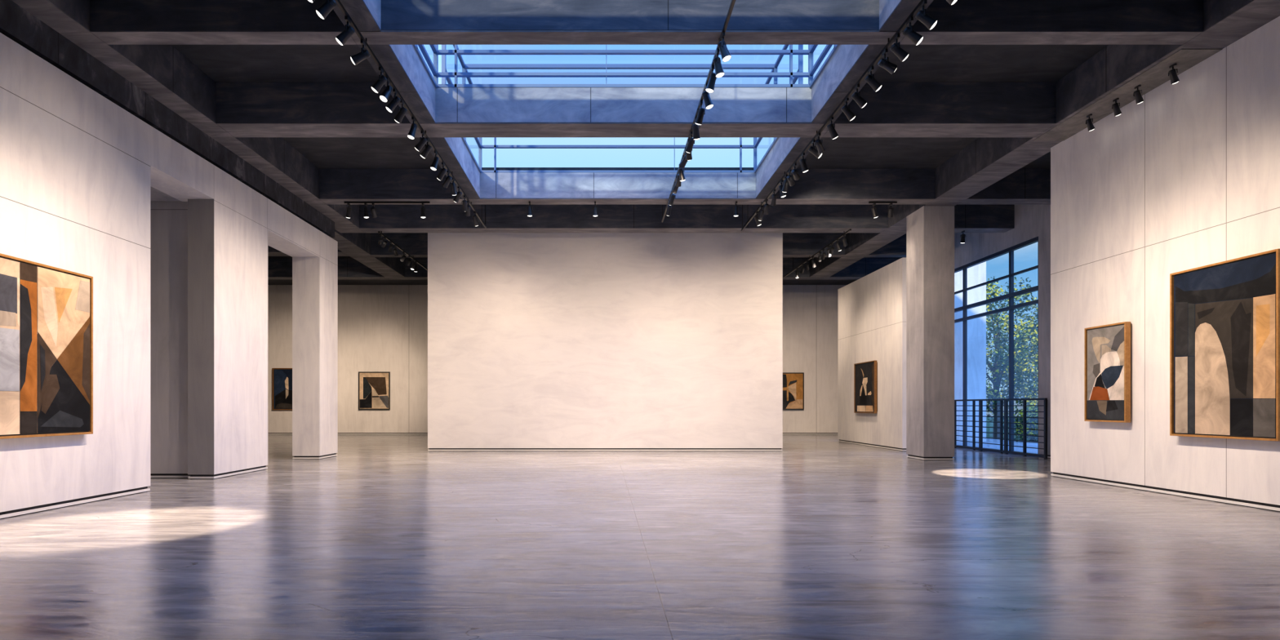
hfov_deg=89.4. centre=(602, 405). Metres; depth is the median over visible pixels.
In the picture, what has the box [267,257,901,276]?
cross beam
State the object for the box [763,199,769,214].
track spotlight
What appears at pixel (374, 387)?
framed painting
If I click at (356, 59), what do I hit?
track spotlight
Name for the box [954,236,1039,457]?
window
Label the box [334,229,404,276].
beam
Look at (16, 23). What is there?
beam
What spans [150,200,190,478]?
wall
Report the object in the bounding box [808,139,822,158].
track spotlight
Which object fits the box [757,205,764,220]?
track spotlight
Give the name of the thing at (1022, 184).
cross beam
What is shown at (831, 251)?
track spotlight
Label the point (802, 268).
track spotlight
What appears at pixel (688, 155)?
track spotlight
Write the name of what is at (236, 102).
cross beam
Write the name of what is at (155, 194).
ceiling
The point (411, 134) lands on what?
track spotlight
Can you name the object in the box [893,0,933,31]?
beam
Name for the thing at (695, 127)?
track spotlight
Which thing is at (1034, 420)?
shrub
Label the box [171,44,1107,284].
ceiling
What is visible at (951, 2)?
track spotlight
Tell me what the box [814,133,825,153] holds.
track spotlight
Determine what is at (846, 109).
track spotlight
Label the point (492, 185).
cross beam
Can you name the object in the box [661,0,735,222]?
track
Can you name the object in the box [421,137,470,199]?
beam
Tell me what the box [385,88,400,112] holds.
track spotlight
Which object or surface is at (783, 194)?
track spotlight
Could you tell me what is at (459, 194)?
track spotlight
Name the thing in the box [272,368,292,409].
framed painting
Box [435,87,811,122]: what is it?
cross beam
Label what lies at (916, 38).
track spotlight
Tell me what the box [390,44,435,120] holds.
curb
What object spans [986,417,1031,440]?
lawn
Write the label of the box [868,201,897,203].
track
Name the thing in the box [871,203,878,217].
track spotlight
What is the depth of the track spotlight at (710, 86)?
9.56 m
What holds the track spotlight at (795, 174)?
hanging from the track at (917, 8)
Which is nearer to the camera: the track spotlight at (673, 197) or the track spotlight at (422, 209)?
the track spotlight at (673, 197)
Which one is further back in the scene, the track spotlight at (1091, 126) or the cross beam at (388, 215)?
the cross beam at (388, 215)
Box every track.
[334,0,486,228]
[344,201,430,203]
[377,231,427,271]
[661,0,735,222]
[741,0,924,231]
[783,228,851,277]
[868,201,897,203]
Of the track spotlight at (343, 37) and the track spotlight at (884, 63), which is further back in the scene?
the track spotlight at (884, 63)
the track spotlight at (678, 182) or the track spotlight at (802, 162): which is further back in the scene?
the track spotlight at (678, 182)
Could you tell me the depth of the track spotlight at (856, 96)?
10.12 m
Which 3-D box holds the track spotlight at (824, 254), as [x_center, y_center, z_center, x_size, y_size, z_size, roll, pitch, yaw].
[7.102,-4.875,20.789,0.147,0.308,0.266,0,0,0]
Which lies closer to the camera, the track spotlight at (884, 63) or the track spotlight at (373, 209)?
the track spotlight at (884, 63)
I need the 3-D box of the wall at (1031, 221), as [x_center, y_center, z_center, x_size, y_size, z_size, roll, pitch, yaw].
[12.110,-2.280,13.250,0.380,7.360,36.500,0,0,0]
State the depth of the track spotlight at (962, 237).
18.97 m
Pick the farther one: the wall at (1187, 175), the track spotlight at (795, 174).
the track spotlight at (795, 174)
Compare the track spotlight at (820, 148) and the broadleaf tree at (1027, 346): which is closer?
the track spotlight at (820, 148)
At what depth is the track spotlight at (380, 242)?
18.89 m
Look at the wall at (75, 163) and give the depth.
9.28 m
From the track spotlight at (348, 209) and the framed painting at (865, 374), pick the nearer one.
the track spotlight at (348, 209)
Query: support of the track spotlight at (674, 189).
hanging from the track at (732, 2)
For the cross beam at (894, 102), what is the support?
attached to the ceiling at (220, 63)
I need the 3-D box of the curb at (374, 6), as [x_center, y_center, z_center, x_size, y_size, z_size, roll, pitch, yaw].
[-3.175,-5.485,7.140,0.250,0.630,3.480,0,0,0]
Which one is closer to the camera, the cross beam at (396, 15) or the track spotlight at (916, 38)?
the track spotlight at (916, 38)
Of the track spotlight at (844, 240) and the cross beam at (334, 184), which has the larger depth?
the track spotlight at (844, 240)
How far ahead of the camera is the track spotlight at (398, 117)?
10.65 m
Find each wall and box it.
[0,32,150,519]
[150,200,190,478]
[267,284,846,434]
[427,232,782,451]
[838,257,906,451]
[902,204,1050,458]
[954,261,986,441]
[1050,16,1279,511]
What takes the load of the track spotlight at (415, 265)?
hanging from the track at (379, 232)
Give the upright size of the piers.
6.000 m
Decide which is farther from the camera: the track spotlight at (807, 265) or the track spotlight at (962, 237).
the track spotlight at (807, 265)
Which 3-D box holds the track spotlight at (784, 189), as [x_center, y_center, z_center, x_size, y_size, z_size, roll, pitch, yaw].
[3.998,-4.852,14.127,0.146,0.356,0.210,0,0,0]
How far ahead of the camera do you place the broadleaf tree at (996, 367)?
29.39 m
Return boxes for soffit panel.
[1033,48,1222,141]
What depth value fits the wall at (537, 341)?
20.00 m
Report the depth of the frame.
15.11 m
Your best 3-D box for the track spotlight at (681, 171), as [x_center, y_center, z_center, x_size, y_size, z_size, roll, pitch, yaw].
[1.645,-4.850,13.417,0.161,0.358,0.168,0,0,0]
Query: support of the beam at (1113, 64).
attached to the ceiling at (220, 63)
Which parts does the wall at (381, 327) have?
baseboard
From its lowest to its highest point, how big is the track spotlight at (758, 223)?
0.356 m
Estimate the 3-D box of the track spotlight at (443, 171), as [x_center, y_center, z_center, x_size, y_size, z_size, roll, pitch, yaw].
[-3.342,-4.857,13.414,0.244,0.344,0.143,0,0,24]
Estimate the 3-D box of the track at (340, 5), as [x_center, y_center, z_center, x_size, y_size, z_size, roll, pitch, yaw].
[-3.310,-5.464,11.800,0.040,0.872,13.000,0,0,0]
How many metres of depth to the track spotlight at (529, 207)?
16.24 m
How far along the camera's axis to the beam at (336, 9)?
8.51 m
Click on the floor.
(387, 536)
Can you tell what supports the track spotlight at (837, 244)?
hanging from the track at (850, 229)
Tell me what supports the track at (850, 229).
hanging from the ceiling at (220, 63)
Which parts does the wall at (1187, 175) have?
baseboard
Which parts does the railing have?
post, post, post, rail, rail, post, post, post, post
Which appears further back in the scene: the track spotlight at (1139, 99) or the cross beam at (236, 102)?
the cross beam at (236, 102)
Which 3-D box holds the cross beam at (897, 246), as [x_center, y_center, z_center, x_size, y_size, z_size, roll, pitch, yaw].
[10.485,-5.525,22.175,2.870,0.750,0.350,0,0,0]
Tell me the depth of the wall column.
16.62 m
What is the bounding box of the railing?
[954,398,1047,458]
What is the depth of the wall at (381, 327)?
31.50 m
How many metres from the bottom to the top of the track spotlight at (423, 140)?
0.341 m
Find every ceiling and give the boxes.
[11,0,1279,279]
[150,186,179,200]
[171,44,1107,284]
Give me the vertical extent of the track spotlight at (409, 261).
0.304 m
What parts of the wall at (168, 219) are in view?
baseboard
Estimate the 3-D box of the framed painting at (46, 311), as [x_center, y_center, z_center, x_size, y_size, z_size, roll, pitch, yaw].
[-7.357,-0.725,8.100,0.125,2.250,2.300,0,0,0]
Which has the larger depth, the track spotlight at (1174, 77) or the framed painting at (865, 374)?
the framed painting at (865, 374)
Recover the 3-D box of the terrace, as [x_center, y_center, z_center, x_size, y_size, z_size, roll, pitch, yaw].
[14.900,1.575,22.000,5.200,0.250,28.000,0,0,0]
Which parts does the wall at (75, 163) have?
baseboard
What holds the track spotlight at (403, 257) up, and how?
hanging from the track at (379, 232)
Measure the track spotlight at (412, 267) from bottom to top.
0.359 m
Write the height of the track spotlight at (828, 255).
0.345 m
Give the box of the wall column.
[906,205,954,460]
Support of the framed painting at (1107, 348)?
attached to the wall at (1187, 175)
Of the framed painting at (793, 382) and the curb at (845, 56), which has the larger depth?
the framed painting at (793, 382)
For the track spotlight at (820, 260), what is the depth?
21.10 m
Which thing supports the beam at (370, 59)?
attached to the ceiling at (220, 63)
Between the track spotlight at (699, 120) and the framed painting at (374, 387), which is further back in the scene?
the framed painting at (374, 387)
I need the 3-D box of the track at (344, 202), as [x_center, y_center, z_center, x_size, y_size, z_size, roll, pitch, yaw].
[-5.425,-5.119,16.260,2.150,0.042,0.040,0,0,0]
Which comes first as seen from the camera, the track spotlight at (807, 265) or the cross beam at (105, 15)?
the cross beam at (105, 15)
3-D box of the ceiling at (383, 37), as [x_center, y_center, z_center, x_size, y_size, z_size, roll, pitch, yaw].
[-3.540,-5.157,10.650,30.912,0.026,31.292,0,0,0]
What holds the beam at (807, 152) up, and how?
attached to the ceiling at (220, 63)
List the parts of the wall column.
baseboard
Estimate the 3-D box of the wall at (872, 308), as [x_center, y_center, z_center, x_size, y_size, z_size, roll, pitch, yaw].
[9.500,-1.590,22.670,0.500,5.980,5.460,0,0,0]
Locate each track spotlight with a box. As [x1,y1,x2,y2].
[315,0,337,19]
[335,16,355,45]
[345,203,351,217]
[350,40,370,65]
[363,203,368,217]
[370,66,386,93]
[370,203,377,217]
[377,233,382,244]
[379,77,392,102]
[381,236,386,247]
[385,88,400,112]
[392,244,398,256]
[394,99,407,123]
[400,251,405,262]
[405,255,411,266]
[407,116,417,139]
[410,259,415,270]
[413,130,426,151]
[413,261,417,271]
[420,138,431,159]
[420,203,426,217]
[430,151,439,170]
[436,162,447,180]
[442,170,452,187]
[449,177,457,195]
[453,186,462,203]
[462,195,467,211]
[465,200,471,216]
[472,211,479,226]
[526,201,532,216]
[592,201,598,216]
[665,200,671,215]
[667,192,675,205]
[671,178,678,193]
[675,173,681,186]
[678,168,685,181]
[679,151,688,168]
[684,131,694,152]
[684,139,692,159]
[691,116,700,139]
[694,100,705,124]
[702,84,713,109]
[705,65,716,93]
[712,48,724,77]
[717,31,731,62]
[733,201,738,216]
[754,211,761,226]
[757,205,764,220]
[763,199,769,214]
[770,189,777,205]
[778,180,786,197]
[782,174,788,192]
[786,169,795,186]
[791,163,799,180]
[795,267,799,278]
[799,152,808,172]
[800,263,804,273]
[805,260,809,270]
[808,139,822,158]
[811,256,816,267]
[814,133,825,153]
[817,251,822,262]
[820,248,826,259]
[826,116,838,139]
[826,245,831,257]
[829,243,834,253]
[835,239,841,251]
[840,97,855,121]
[841,234,848,246]
[851,84,866,108]
[864,66,881,92]
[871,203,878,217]
[877,48,897,74]
[887,203,893,217]
[889,34,909,62]
[902,17,923,45]
[915,0,937,30]
[946,0,956,5]
[960,230,964,243]
[1085,113,1094,131]
[1111,97,1121,115]
[1133,84,1143,103]
[1168,63,1179,84]
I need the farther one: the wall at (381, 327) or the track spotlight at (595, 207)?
the wall at (381, 327)
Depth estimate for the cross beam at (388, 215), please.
18.70 m
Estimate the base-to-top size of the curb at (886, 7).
0.630 m
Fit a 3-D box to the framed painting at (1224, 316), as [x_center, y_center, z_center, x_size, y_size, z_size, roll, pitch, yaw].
[8.863,-0.795,9.215,0.135,2.510,1.610,0,0,0]
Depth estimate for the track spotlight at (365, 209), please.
16.24 m
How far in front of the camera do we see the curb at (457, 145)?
14.38 m
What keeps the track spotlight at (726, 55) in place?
hanging from the track at (732, 2)
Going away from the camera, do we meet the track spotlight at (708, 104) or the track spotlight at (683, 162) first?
the track spotlight at (708, 104)
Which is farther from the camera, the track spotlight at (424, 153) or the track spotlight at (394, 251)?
the track spotlight at (394, 251)
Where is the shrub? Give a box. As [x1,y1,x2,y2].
[997,401,1037,441]
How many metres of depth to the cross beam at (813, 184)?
16.06 m
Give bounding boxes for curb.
[363,0,381,30]
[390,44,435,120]
[444,137,479,197]
[755,137,799,196]
[811,44,867,121]
[879,0,901,29]
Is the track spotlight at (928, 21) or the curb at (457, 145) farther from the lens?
the curb at (457, 145)
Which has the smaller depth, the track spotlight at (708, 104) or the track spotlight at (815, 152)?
the track spotlight at (708, 104)
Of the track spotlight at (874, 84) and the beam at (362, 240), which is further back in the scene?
the beam at (362, 240)
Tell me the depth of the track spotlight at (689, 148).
11.89 m
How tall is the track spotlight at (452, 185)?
0.356 m
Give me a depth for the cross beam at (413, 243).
22.00 m
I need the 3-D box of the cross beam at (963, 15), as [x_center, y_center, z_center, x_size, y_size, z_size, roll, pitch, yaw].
[6.230,-5.525,9.040,4.060,0.750,0.320,0,0,0]
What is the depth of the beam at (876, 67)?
10.35 m
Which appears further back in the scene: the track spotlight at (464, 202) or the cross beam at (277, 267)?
the cross beam at (277, 267)
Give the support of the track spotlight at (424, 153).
hanging from the track at (340, 5)
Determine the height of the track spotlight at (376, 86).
0.350 m
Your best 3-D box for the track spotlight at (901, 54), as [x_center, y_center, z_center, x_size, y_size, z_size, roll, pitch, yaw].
[4.036,-4.861,8.790,0.253,0.337,0.143,0,0,0]
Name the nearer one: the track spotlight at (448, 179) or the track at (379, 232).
the track spotlight at (448, 179)
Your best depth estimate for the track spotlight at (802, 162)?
12.86 m
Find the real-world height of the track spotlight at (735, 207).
0.361 m
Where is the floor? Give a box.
[0,434,1279,639]
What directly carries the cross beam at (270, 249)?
attached to the ceiling at (220, 63)
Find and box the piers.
[150,125,337,479]
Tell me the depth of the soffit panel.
10.49 m
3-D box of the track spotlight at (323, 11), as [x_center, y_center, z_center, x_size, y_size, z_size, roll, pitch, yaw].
[-3.344,-4.857,7.818,0.242,0.345,0.146,0,0,0]
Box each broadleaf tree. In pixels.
[986,275,1037,438]
[992,309,1037,419]
[1023,354,1037,408]
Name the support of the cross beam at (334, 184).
attached to the ceiling at (220, 63)
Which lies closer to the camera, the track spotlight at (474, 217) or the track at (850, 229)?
the track spotlight at (474, 217)
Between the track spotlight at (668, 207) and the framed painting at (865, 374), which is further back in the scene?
the framed painting at (865, 374)
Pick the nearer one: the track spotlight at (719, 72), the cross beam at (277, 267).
the track spotlight at (719, 72)
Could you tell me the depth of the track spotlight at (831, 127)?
11.28 m
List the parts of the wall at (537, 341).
baseboard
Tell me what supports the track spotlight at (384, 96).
hanging from the track at (340, 5)
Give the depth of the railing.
18.89 m
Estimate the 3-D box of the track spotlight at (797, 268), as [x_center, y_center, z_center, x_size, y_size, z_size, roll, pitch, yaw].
[7.105,-4.849,23.607,0.134,0.360,0.134,0,0,0]
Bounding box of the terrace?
[956,438,1037,453]
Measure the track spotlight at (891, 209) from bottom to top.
0.329 m
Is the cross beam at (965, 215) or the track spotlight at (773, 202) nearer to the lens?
the track spotlight at (773, 202)
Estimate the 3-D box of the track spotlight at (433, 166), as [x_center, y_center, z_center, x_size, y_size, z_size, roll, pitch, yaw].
[-3.328,-4.850,12.792,0.172,0.359,0.151,0,0,0]
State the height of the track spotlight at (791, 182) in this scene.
0.298 m
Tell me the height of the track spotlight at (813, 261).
0.353 m
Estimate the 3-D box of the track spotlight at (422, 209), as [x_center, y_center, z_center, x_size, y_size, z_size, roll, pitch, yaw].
[-4.526,-4.919,16.287,0.128,0.360,0.130,0,0,-28]
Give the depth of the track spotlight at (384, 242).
19.22 m
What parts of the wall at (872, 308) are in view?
baseboard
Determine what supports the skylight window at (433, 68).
attached to the curb at (408, 57)
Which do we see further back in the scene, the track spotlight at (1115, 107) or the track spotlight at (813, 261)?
the track spotlight at (813, 261)
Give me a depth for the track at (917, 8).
10.63 m
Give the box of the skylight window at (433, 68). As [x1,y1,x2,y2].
[413,44,839,88]
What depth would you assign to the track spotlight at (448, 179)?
13.83 m
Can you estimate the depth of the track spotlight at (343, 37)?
8.35 m
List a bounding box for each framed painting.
[0,253,93,439]
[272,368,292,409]
[358,371,390,409]
[782,372,804,409]
[853,360,877,413]
[1084,321,1130,422]
[1169,248,1279,441]
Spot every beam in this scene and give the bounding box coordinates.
[0,0,334,237]
[47,0,359,227]
[89,0,345,31]
[216,82,410,123]
[267,245,342,252]
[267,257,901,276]
[319,168,462,199]
[333,0,362,31]
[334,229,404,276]
[357,44,421,123]
[359,204,888,227]
[370,232,844,254]
[381,0,879,30]
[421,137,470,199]
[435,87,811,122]
[480,173,755,198]
[763,137,821,199]
[771,168,934,199]
[809,0,1253,276]
[822,44,892,123]
[833,82,1055,123]
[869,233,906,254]
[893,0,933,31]
[912,0,1203,31]
[954,204,1014,227]
[967,168,1050,199]
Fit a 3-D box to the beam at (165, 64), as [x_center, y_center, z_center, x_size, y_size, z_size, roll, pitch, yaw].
[-7.425,-5.525,7.100,0.750,0.750,24.200,0,0,0]
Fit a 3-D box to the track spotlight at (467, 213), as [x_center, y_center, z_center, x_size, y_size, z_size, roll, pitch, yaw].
[-3.319,-4.857,15.934,0.143,0.344,0.245,0,0,-15]
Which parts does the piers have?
baseboard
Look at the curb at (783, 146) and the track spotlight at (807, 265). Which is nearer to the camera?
the curb at (783, 146)
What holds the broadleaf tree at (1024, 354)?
on the lawn

